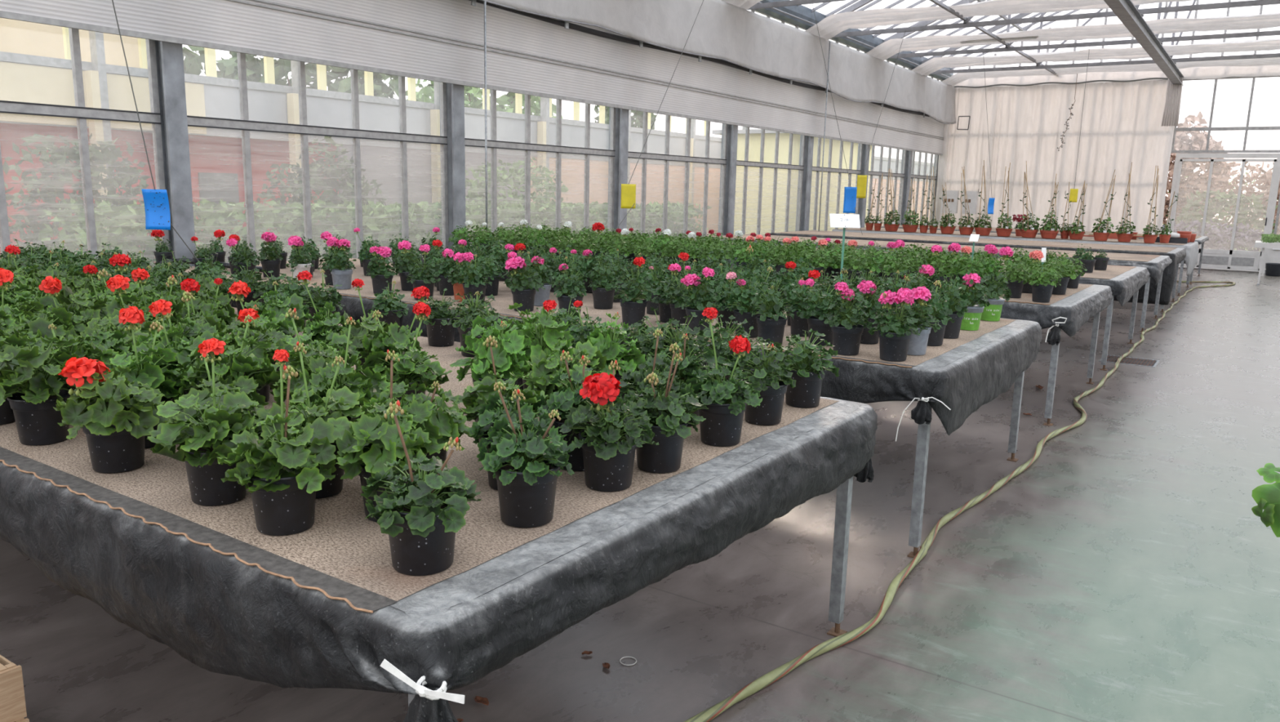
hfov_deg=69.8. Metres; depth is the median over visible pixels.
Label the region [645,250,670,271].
geranium
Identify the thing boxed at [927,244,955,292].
geranium
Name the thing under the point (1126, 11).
beam
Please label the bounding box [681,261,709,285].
geranium
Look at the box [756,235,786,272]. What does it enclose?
geranium
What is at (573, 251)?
geranium
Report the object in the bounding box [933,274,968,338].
geranium
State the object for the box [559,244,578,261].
geranium
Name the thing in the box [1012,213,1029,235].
plant
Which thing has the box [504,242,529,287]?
geranium
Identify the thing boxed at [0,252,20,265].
geranium
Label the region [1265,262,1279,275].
bucket
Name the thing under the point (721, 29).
fabric curtain
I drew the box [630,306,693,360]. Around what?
geranium
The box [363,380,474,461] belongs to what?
geranium
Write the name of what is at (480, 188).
bush
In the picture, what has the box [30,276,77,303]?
geranium
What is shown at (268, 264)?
pot
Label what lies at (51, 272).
geranium
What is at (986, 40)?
batten
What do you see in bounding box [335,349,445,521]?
geranium
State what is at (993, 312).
pot
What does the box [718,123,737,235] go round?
trim
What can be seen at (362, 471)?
pot
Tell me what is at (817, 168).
window
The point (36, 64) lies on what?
building
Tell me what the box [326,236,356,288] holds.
geranium
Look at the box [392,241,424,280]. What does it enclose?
geranium
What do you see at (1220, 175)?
tree
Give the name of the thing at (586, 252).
geranium
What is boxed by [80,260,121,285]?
geranium
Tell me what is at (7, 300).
geranium
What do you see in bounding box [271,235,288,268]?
geranium
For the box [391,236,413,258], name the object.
geranium
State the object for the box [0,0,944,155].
vent panel
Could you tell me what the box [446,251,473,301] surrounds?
geranium
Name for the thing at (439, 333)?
pot
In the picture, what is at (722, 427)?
pot
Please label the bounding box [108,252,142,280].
geranium
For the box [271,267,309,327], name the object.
geranium
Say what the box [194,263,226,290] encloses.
geranium
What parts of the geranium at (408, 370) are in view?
flower stem, flower stem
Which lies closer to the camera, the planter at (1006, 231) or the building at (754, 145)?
the planter at (1006, 231)
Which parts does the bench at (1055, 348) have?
leg, leg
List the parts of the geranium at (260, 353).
flower stem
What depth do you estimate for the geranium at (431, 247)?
7.34 m
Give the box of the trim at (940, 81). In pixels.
[928,80,941,222]
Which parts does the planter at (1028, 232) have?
pot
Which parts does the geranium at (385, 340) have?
flower stem, flower stem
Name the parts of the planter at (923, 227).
pot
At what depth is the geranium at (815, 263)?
7.51 m
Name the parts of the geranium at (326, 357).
flower stem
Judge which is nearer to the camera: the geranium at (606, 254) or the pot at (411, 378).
the pot at (411, 378)
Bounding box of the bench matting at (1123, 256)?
[707,233,1159,261]
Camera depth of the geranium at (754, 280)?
5.06 m
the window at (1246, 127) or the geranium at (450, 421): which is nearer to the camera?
the geranium at (450, 421)
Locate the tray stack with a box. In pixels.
[1155,236,1187,243]
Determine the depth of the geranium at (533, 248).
7.18 m
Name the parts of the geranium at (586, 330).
flower stem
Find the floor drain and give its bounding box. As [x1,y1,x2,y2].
[1098,354,1159,367]
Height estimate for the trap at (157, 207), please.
3.603 m
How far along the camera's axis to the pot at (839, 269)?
7.55 m
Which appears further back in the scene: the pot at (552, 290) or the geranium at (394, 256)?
the geranium at (394, 256)
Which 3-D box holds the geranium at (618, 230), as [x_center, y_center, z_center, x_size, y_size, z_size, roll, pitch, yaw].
[-0.253,-1.107,8.883,0.256,0.350,0.232,5,11,17]
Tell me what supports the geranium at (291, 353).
on the mat
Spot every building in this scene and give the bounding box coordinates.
[0,17,933,244]
[0,122,338,266]
[711,128,875,235]
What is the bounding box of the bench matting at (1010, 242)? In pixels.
[777,230,1177,252]
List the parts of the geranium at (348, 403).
flower stem, flower stem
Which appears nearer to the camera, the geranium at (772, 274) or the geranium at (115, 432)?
the geranium at (115, 432)
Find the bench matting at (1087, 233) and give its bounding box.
[898,224,1201,239]
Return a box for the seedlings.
[1260,233,1279,242]
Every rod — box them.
[484,0,488,230]
[817,40,830,231]
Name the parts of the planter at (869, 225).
pot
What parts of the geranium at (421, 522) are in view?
flower stem, flower stem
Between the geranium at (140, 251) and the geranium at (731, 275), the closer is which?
the geranium at (731, 275)
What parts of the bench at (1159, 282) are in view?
leg, leg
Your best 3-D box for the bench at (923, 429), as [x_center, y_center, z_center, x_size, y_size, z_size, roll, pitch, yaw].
[-0.826,-0.058,6.582,6.400,0.851,1.975,8,13,33]
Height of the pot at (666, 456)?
0.131 m
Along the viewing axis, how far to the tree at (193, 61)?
18.15 m
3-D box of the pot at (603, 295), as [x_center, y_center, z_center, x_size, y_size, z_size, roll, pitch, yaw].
[-0.226,-0.392,5.668,0.153,0.131,0.153,-4,12,-26]
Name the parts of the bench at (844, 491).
leg, leg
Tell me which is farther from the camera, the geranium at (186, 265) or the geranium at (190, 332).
the geranium at (186, 265)
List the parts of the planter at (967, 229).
pot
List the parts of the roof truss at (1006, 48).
post, post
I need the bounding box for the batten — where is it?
[960,35,1038,44]
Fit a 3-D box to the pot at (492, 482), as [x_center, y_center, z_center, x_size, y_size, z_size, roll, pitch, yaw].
[-0.316,0.243,2.271,0.153,0.131,0.153,-9,15,-44]
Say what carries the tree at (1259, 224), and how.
on the road
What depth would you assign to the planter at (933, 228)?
18.17 m
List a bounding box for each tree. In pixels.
[182,44,226,77]
[216,51,398,98]
[405,79,562,118]
[594,104,656,129]
[1162,111,1233,230]
[1175,189,1278,250]
[1201,161,1279,235]
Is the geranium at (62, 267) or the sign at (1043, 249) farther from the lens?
the sign at (1043, 249)
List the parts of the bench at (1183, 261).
leg, leg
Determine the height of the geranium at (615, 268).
0.292 m
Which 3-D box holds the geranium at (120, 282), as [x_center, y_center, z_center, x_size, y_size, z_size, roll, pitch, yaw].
[-1.907,-0.140,3.456,0.250,0.372,0.303,-2,11,-19]
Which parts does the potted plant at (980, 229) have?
pot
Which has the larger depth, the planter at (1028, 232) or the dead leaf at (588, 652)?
the planter at (1028, 232)
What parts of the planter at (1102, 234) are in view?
pot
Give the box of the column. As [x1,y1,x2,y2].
[155,40,195,266]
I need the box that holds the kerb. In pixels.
[1266,248,1279,262]
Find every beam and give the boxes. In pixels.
[929,0,1056,74]
[1103,0,1183,85]
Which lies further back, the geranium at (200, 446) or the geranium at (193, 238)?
the geranium at (193, 238)
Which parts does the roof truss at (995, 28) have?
post, post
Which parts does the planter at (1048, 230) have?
pot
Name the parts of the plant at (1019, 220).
pot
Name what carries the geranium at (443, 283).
on the bench matting at (868, 353)
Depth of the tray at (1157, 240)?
16.39 m
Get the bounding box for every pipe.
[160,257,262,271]
[757,1,949,77]
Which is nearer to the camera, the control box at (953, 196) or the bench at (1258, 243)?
the bench at (1258, 243)
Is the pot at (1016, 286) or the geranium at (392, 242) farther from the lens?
the geranium at (392, 242)
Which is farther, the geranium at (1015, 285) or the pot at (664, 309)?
the geranium at (1015, 285)
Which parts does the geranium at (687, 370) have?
flower stem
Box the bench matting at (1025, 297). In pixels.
[516,249,1093,304]
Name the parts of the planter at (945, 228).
pot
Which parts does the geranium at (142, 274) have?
flower stem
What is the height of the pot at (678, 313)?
0.131 m
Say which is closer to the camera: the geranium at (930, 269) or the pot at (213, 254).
the geranium at (930, 269)
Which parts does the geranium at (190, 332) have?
flower stem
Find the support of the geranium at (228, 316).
on the mat
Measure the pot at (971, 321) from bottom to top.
0.131 m
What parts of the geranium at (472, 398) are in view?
flower stem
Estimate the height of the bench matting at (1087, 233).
0.006 m
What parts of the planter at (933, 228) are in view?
pot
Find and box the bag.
[1159,231,1180,237]
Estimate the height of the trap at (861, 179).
3.022 m
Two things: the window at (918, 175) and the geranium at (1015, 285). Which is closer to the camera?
the geranium at (1015, 285)
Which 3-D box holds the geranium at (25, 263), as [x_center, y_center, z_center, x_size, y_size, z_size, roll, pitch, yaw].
[-3.768,-0.535,5.605,0.218,0.272,0.191,5,11,18]
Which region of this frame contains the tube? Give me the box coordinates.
[469,0,928,117]
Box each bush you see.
[2,133,159,266]
[256,135,390,259]
[465,156,568,228]
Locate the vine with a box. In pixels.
[1057,73,1077,151]
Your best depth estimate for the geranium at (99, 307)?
3.62 m
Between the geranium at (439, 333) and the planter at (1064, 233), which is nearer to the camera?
the geranium at (439, 333)
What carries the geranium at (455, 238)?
on the bench matting at (868, 353)
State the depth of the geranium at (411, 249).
6.62 m
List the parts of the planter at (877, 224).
pot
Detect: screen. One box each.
[720,0,762,9]
[805,0,1191,41]
[865,13,1279,61]
[911,38,1279,75]
[941,57,1279,86]
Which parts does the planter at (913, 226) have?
pot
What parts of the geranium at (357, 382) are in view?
flower stem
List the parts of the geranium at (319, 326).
flower stem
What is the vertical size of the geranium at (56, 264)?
0.288 m
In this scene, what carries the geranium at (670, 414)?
on the mat
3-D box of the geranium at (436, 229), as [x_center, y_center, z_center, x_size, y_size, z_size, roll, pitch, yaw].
[-1.795,-0.962,7.866,0.224,0.368,0.206,-1,11,-14]
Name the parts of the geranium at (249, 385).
flower stem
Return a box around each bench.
[63,471,853,706]
[324,290,1024,557]
[724,237,1162,331]
[779,232,1178,312]
[851,229,1190,295]
[928,227,1204,284]
[1005,271,1138,370]
[1043,311,1100,426]
[1254,240,1279,284]
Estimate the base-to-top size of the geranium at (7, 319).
0.296 m
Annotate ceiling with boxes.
[796,0,1079,69]
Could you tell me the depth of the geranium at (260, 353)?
3.03 m
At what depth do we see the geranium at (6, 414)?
2.73 m
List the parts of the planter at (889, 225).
pot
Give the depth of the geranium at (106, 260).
5.61 m
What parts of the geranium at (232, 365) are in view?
flower stem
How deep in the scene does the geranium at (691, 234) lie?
8.27 m
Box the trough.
[1107,231,1137,239]
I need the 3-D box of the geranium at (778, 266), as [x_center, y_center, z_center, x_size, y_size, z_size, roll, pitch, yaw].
[1.208,-0.867,7.765,0.223,0.358,0.262,1,11,-3]
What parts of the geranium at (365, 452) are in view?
flower stem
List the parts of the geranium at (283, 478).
flower stem, flower stem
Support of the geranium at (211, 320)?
on the mat
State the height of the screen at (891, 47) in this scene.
0.470 m
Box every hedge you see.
[38,197,712,266]
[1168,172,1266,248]
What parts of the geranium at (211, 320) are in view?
flower stem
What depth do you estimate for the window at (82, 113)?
7.19 m
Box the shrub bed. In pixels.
[1161,218,1263,251]
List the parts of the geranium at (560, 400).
flower stem, flower stem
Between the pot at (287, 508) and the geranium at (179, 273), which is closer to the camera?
the pot at (287, 508)
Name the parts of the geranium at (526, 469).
flower stem, flower stem, flower stem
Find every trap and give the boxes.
[111,0,198,261]
[612,0,703,234]
[812,3,862,232]
[856,31,905,198]
[982,52,995,213]
[1069,45,1089,202]
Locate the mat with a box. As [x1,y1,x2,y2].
[0,306,838,613]
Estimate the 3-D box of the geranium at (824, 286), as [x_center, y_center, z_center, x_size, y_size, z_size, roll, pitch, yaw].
[1.082,-0.391,5.371,0.202,0.300,0.202,2,11,3]
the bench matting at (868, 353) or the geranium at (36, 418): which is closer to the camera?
the geranium at (36, 418)
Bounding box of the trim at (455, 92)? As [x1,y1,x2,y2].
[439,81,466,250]
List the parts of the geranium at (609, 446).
flower stem, flower stem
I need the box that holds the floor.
[0,267,1279,721]
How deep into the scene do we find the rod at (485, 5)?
10.09 m
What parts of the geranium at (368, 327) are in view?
flower stem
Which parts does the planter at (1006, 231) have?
pot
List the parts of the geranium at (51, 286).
flower stem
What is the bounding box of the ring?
[619,656,636,665]
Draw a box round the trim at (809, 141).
[795,134,813,231]
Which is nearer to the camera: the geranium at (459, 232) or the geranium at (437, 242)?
the geranium at (437, 242)
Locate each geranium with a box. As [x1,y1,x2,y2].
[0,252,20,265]
[0,252,27,271]
[0,267,28,330]
[0,280,35,298]
[0,283,23,306]
[0,300,54,318]
[0,310,15,336]
[0,329,29,424]
[0,333,79,444]
[2,239,35,260]
[3,327,57,391]
[4,244,42,277]
[4,267,26,281]
[5,273,40,294]
[5,306,81,349]
[6,253,39,269]
[11,263,61,286]
[11,288,62,315]
[15,241,47,257]
[17,245,44,266]
[18,323,119,395]
[20,260,48,272]
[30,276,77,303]
[31,241,54,259]
[32,250,62,270]
[32,262,71,279]
[32,275,93,335]
[41,240,74,258]
[41,252,83,279]
[44,243,78,266]
[53,269,100,297]
[53,356,168,472]
[57,287,108,324]
[61,271,107,293]
[62,254,99,276]
[62,314,151,355]
[64,325,134,403]
[72,244,96,261]
[78,264,111,304]
[80,256,109,273]
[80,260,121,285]
[83,248,117,273]
[87,268,144,302]
[95,242,126,266]
[97,274,168,333]
[100,305,195,448]
[105,253,157,296]
[106,267,186,325]
[107,265,133,283]
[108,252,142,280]
[115,251,150,278]
[125,312,217,368]
[127,266,168,290]
[128,275,187,313]
[129,249,159,266]
[129,265,165,291]
[132,298,219,402]
[146,337,265,505]
[148,253,182,288]
[149,255,190,287]
[151,229,173,266]
[157,271,201,293]
[158,249,195,279]
[164,352,270,432]
[166,274,235,311]
[174,278,226,332]
[174,289,226,334]
[176,314,279,399]
[178,277,239,333]
[190,235,213,271]
[194,254,227,281]
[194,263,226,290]
[198,244,218,266]
[198,266,244,306]
[208,229,226,262]
[216,307,293,401]
[217,349,336,535]
[226,238,260,279]
[226,258,265,314]
[227,234,244,273]
[227,280,295,389]
[229,304,295,338]
[234,239,252,261]
[235,289,304,337]
[248,341,368,498]
[250,269,293,303]
[257,231,284,277]
[257,280,311,346]
[262,288,295,337]
[262,307,355,406]
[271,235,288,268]
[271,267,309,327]
[279,343,361,374]
[284,316,393,471]
[285,235,314,281]
[288,328,361,366]
[289,235,318,277]
[295,237,320,271]
[297,270,359,351]
[300,269,345,320]
[310,244,319,268]
[317,231,349,284]
[323,235,350,257]
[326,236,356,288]
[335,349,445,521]
[340,278,404,374]
[353,227,368,266]
[356,301,452,404]
[357,237,380,275]
[359,235,381,254]
[359,285,430,368]
[360,400,481,575]
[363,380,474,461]
[365,245,398,293]
[368,280,409,333]
[387,233,408,266]
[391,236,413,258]
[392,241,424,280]
[394,240,422,290]
[397,244,422,266]
[405,244,440,300]
[417,288,465,346]
[418,226,443,270]
[425,238,444,262]
[426,239,448,264]
[427,250,458,290]
[428,248,453,286]
[432,247,461,295]
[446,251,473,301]
[447,290,501,356]
[449,235,472,252]
[449,315,530,392]
[450,220,473,246]
[451,242,467,270]
[452,335,549,442]
[456,251,492,305]
[457,239,478,263]
[462,243,489,268]
[462,300,511,360]
[466,238,489,260]
[467,391,551,489]
[470,222,494,253]
[475,249,502,275]
[476,381,576,527]
[478,254,503,295]
[481,233,505,257]
[488,302,573,390]
[489,240,506,262]
[491,242,512,280]
[494,222,520,246]
[502,243,525,287]
[503,251,545,311]
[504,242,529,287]
[508,299,577,389]
[515,219,527,251]
[519,250,547,276]
[520,241,537,261]
[520,251,547,285]
[524,224,546,248]
[524,239,551,263]
[525,252,555,306]
[525,339,606,435]
[531,306,572,337]
[533,350,626,471]
[535,293,591,343]
[537,243,563,283]
[546,246,566,292]
[551,251,581,290]
[551,261,586,317]
[557,360,659,491]
[558,248,587,293]
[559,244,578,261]
[560,300,608,367]
[562,221,577,254]
[567,248,586,264]
[573,248,595,287]
[581,249,602,293]
[582,311,645,402]
[586,248,613,285]
[587,258,618,309]
[588,222,607,257]
[598,248,619,265]
[599,228,627,253]
[604,257,628,302]
[606,228,631,259]
[609,248,629,273]
[611,256,657,325]
[617,315,657,370]
[617,328,684,416]
[619,227,640,262]
[621,257,639,291]
[622,342,708,472]
[627,253,658,297]
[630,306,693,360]
[636,257,668,299]
[638,333,723,426]
[639,264,673,314]
[641,227,668,262]
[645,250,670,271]
[651,263,683,322]
[652,228,673,263]
[652,311,707,368]
[655,256,677,285]
[661,262,704,328]
[662,254,692,280]
[671,231,696,265]
[673,252,705,290]
[678,266,722,334]
[679,306,762,446]
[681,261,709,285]
[682,230,701,264]
[685,255,711,271]
[688,231,707,266]
[693,314,753,380]
[694,263,719,306]
[702,249,731,279]
[704,229,719,247]
[710,262,733,309]
[711,262,739,279]
[714,271,745,328]
[716,232,733,268]
[716,260,752,301]
[717,325,773,379]
[719,232,743,271]
[723,230,747,256]
[723,273,769,337]
[729,235,757,273]
[733,336,795,425]
[735,262,762,281]
[741,270,778,294]
[742,232,761,257]
[744,244,764,274]
[746,266,775,315]
[748,234,768,265]
[750,278,795,346]
[755,257,779,293]
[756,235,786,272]
[762,232,782,256]
[769,261,800,306]
[770,237,795,279]
[774,328,839,408]
[780,272,811,325]
[782,269,821,336]
[786,235,813,275]
[788,256,817,287]
[798,278,844,346]
[799,239,838,283]
[804,235,822,257]
[807,237,835,278]
[810,268,839,314]
[823,239,845,280]
[823,281,872,355]
[827,240,866,277]
[828,266,859,323]
[828,271,854,292]
[849,275,893,343]
[852,269,884,297]
[852,278,888,315]
[853,267,874,288]
[857,240,888,279]
[867,270,894,291]
[867,287,919,361]
[871,241,902,286]
[879,270,913,319]
[887,239,916,283]
[895,266,933,315]
[895,286,942,355]
[911,264,943,315]
[918,280,955,346]
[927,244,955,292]
[933,272,963,311]
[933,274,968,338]
[941,242,970,288]
[952,245,991,293]
[953,269,990,330]
[973,244,995,288]
[975,264,1011,320]
[978,245,1017,293]
[997,246,1031,297]
[1026,249,1062,302]
[1045,248,1057,261]
[1072,244,1087,269]
[1079,247,1096,272]
[1093,248,1109,270]
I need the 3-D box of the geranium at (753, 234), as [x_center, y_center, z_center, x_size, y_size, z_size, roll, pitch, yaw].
[1.041,-1.038,8.671,0.227,0.353,0.267,8,12,31]
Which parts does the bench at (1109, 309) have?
leg, leg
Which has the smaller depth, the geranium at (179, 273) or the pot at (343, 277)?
the geranium at (179, 273)
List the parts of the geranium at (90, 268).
flower stem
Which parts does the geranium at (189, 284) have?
flower stem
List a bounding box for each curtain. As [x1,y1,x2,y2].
[480,0,956,124]
[933,77,1183,234]
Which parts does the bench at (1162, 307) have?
leg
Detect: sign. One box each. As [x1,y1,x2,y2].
[829,213,860,301]
[968,234,979,259]
[1040,247,1046,271]
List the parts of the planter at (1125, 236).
pot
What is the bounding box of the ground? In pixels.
[1162,223,1264,251]
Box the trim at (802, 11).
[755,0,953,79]
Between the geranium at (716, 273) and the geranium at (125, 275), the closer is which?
the geranium at (125, 275)
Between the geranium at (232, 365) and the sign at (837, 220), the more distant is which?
the sign at (837, 220)
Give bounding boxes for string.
[379,658,464,703]
[895,396,951,440]
[1044,316,1066,342]
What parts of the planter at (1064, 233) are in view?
pot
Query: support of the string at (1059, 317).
attached to the plastic sheet at (1078, 307)
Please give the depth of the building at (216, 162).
15.34 m
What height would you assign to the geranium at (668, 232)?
0.361 m
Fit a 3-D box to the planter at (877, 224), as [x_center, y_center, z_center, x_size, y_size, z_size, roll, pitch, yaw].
[4.895,-3.249,18.755,0.240,1.161,0.226,11,14,40]
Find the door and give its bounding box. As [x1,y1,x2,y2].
[1166,152,1279,273]
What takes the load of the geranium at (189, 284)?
on the mat
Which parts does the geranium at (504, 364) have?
flower stem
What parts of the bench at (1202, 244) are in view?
leg, leg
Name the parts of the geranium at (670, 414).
flower stem, flower stem, flower stem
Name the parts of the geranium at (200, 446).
flower stem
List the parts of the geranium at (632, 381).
flower stem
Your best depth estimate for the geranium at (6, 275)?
3.40 m
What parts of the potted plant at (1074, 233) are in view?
pot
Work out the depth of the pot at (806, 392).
3.16 m
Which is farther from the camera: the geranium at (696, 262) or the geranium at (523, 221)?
the geranium at (523, 221)
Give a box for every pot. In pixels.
[0,387,19,424]
[6,389,71,444]
[82,421,145,472]
[144,395,173,448]
[153,250,173,266]
[183,436,246,505]
[192,256,213,271]
[198,252,217,266]
[212,250,226,262]
[227,256,239,273]
[234,289,261,314]
[235,261,256,279]
[237,361,273,401]
[245,465,319,535]
[260,258,281,277]
[273,252,288,268]
[289,262,311,281]
[310,259,315,277]
[315,252,319,268]
[315,443,343,498]
[324,266,335,284]
[329,268,353,288]
[355,353,366,374]
[358,464,421,521]
[361,257,379,275]
[369,272,393,293]
[373,306,405,333]
[386,373,426,404]
[388,493,455,575]
[398,270,415,290]
[411,278,435,300]
[422,254,427,270]
[423,445,448,461]
[424,315,457,346]
[433,271,444,290]
[437,273,453,295]
[452,280,465,301]
[457,323,486,356]
[462,281,487,305]
[481,430,497,489]
[482,275,500,295]
[495,458,559,527]
[511,287,536,311]
[516,377,523,390]
[528,283,551,306]
[550,276,558,292]
[551,414,591,471]
[557,293,582,317]
[577,429,639,491]
[583,273,592,293]
[591,285,615,309]
[611,280,626,302]
[619,298,647,325]
[625,249,631,262]
[635,416,688,472]
[646,290,662,314]
[657,297,673,322]
[669,302,688,328]
[684,306,711,334]
[698,402,746,446]
[715,303,737,328]
[723,257,737,271]
[733,308,762,337]
[741,378,788,425]
[755,315,787,346]
[774,263,789,279]
[785,363,826,408]
[786,302,808,325]
[788,307,808,336]
[807,315,832,346]
[808,266,826,283]
[826,264,839,280]
[831,323,863,355]
[837,266,855,277]
[853,314,882,343]
[862,266,879,279]
[877,328,912,361]
[882,303,904,319]
[906,324,932,355]
[920,315,948,346]
[943,311,964,338]
[959,303,984,330]
[980,297,1004,320]
[1004,278,1023,297]
[1031,282,1053,302]
[1072,255,1087,269]
[1079,258,1096,272]
[1093,257,1109,270]
[1177,231,1191,234]
[1179,233,1191,242]
[1189,233,1196,241]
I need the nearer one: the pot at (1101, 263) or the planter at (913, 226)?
the pot at (1101, 263)
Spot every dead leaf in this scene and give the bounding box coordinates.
[473,695,488,705]
[582,650,592,654]
[602,662,610,668]
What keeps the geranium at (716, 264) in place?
on the bench matting at (868, 353)
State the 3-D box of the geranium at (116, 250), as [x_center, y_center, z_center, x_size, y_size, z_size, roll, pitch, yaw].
[-3.385,-0.597,5.870,0.212,0.314,0.233,-5,12,-29]
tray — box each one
[1155,236,1187,239]
[1155,239,1187,241]
[1155,240,1186,243]
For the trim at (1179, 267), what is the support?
on the floor
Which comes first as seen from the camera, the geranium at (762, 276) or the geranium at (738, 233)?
the geranium at (762, 276)
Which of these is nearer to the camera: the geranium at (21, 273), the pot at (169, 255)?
the geranium at (21, 273)
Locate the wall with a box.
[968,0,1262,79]
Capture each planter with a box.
[864,178,875,230]
[873,174,884,230]
[883,168,900,231]
[901,177,919,231]
[919,177,929,232]
[927,166,939,233]
[938,182,956,233]
[957,166,976,235]
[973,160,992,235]
[995,162,1013,236]
[1017,160,1039,237]
[1039,173,1060,238]
[1058,182,1071,238]
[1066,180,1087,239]
[1091,169,1115,240]
[1115,161,1135,241]
[1142,165,1160,243]
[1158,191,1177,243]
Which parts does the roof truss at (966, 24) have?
post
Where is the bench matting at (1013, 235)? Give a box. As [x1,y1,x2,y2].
[835,226,1187,244]
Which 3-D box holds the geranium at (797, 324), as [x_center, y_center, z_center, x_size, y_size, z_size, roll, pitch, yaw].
[0.851,-0.304,4.763,0.225,0.342,0.223,0,11,-5]
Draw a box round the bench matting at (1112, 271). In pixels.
[695,240,1137,279]
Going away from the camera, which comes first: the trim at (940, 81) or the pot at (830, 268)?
the pot at (830, 268)
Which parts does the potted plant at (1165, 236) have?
pot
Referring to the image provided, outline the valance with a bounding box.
[951,65,1279,88]
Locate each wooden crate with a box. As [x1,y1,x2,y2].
[0,654,26,721]
[14,717,29,721]
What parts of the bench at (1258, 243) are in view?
leg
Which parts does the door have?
foot panel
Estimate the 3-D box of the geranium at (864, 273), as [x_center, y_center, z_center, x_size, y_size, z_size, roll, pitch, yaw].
[1.442,-0.461,5.886,0.204,0.263,0.201,-8,14,-41]
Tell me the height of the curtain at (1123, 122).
4.057 m
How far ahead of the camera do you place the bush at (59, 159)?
10.84 m
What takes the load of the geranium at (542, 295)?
on the bench matting at (868, 353)
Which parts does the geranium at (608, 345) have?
flower stem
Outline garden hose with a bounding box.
[684,280,1235,721]
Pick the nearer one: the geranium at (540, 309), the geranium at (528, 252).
the geranium at (540, 309)
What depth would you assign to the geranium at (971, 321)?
5.08 m
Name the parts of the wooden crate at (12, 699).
corner post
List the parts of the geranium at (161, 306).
flower stem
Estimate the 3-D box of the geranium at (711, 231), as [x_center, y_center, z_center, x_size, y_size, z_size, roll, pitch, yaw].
[0.696,-1.122,9.075,0.251,0.352,0.228,2,11,5]
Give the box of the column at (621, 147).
[607,106,628,234]
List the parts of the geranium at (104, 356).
flower stem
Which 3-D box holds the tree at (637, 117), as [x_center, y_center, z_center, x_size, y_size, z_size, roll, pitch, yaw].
[-0.532,-6.979,30.458,2.134,5.937,2.058,-1,11,-13]
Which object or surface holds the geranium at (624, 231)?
on the bench matting at (1025, 297)
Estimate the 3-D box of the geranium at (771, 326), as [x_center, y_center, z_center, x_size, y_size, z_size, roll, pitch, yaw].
[0.641,-0.242,4.457,0.208,0.322,0.225,6,12,23]
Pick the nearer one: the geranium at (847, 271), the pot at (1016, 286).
the geranium at (847, 271)
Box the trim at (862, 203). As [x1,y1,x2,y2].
[853,52,870,227]
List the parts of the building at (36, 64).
post, post, post, post, post, post, post, rail, post, post, post, post, post, post, post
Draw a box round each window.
[0,27,169,258]
[186,52,448,261]
[464,89,615,246]
[627,111,728,237]
[736,8,806,234]
[812,38,867,231]
[866,58,912,226]
[907,74,942,223]
[1170,75,1279,152]
[1273,194,1279,234]
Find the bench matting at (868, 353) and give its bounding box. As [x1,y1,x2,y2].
[159,257,1016,367]
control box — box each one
[940,190,959,221]
[961,191,978,219]
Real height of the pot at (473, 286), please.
0.131 m
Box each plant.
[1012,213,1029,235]
[1251,462,1279,537]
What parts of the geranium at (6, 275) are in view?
flower stem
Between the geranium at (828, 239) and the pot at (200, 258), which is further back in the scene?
the geranium at (828, 239)
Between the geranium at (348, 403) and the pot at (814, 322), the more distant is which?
the pot at (814, 322)
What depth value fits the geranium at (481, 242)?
9.57 m
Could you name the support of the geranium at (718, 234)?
on the bench matting at (1025, 297)
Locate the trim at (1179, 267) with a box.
[1178,266,1258,272]
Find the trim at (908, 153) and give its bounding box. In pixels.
[897,68,913,225]
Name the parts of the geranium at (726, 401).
flower stem, flower stem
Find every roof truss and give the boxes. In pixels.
[746,0,844,9]
[832,0,1279,37]
[879,0,1279,58]
[920,0,1279,74]
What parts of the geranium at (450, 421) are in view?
flower stem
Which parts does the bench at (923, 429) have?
leg, leg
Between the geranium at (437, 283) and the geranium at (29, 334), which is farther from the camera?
the geranium at (437, 283)
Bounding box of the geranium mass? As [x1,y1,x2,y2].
[448,221,1087,297]
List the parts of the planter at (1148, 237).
pot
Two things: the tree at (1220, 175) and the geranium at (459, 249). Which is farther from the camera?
the tree at (1220, 175)
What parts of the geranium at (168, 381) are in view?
flower stem, flower stem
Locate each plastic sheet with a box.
[0,396,877,721]
[226,280,1041,435]
[420,253,1112,345]
[697,237,1172,285]
[769,232,1186,304]
[831,229,1198,275]
[880,226,1208,244]
[998,264,1150,306]

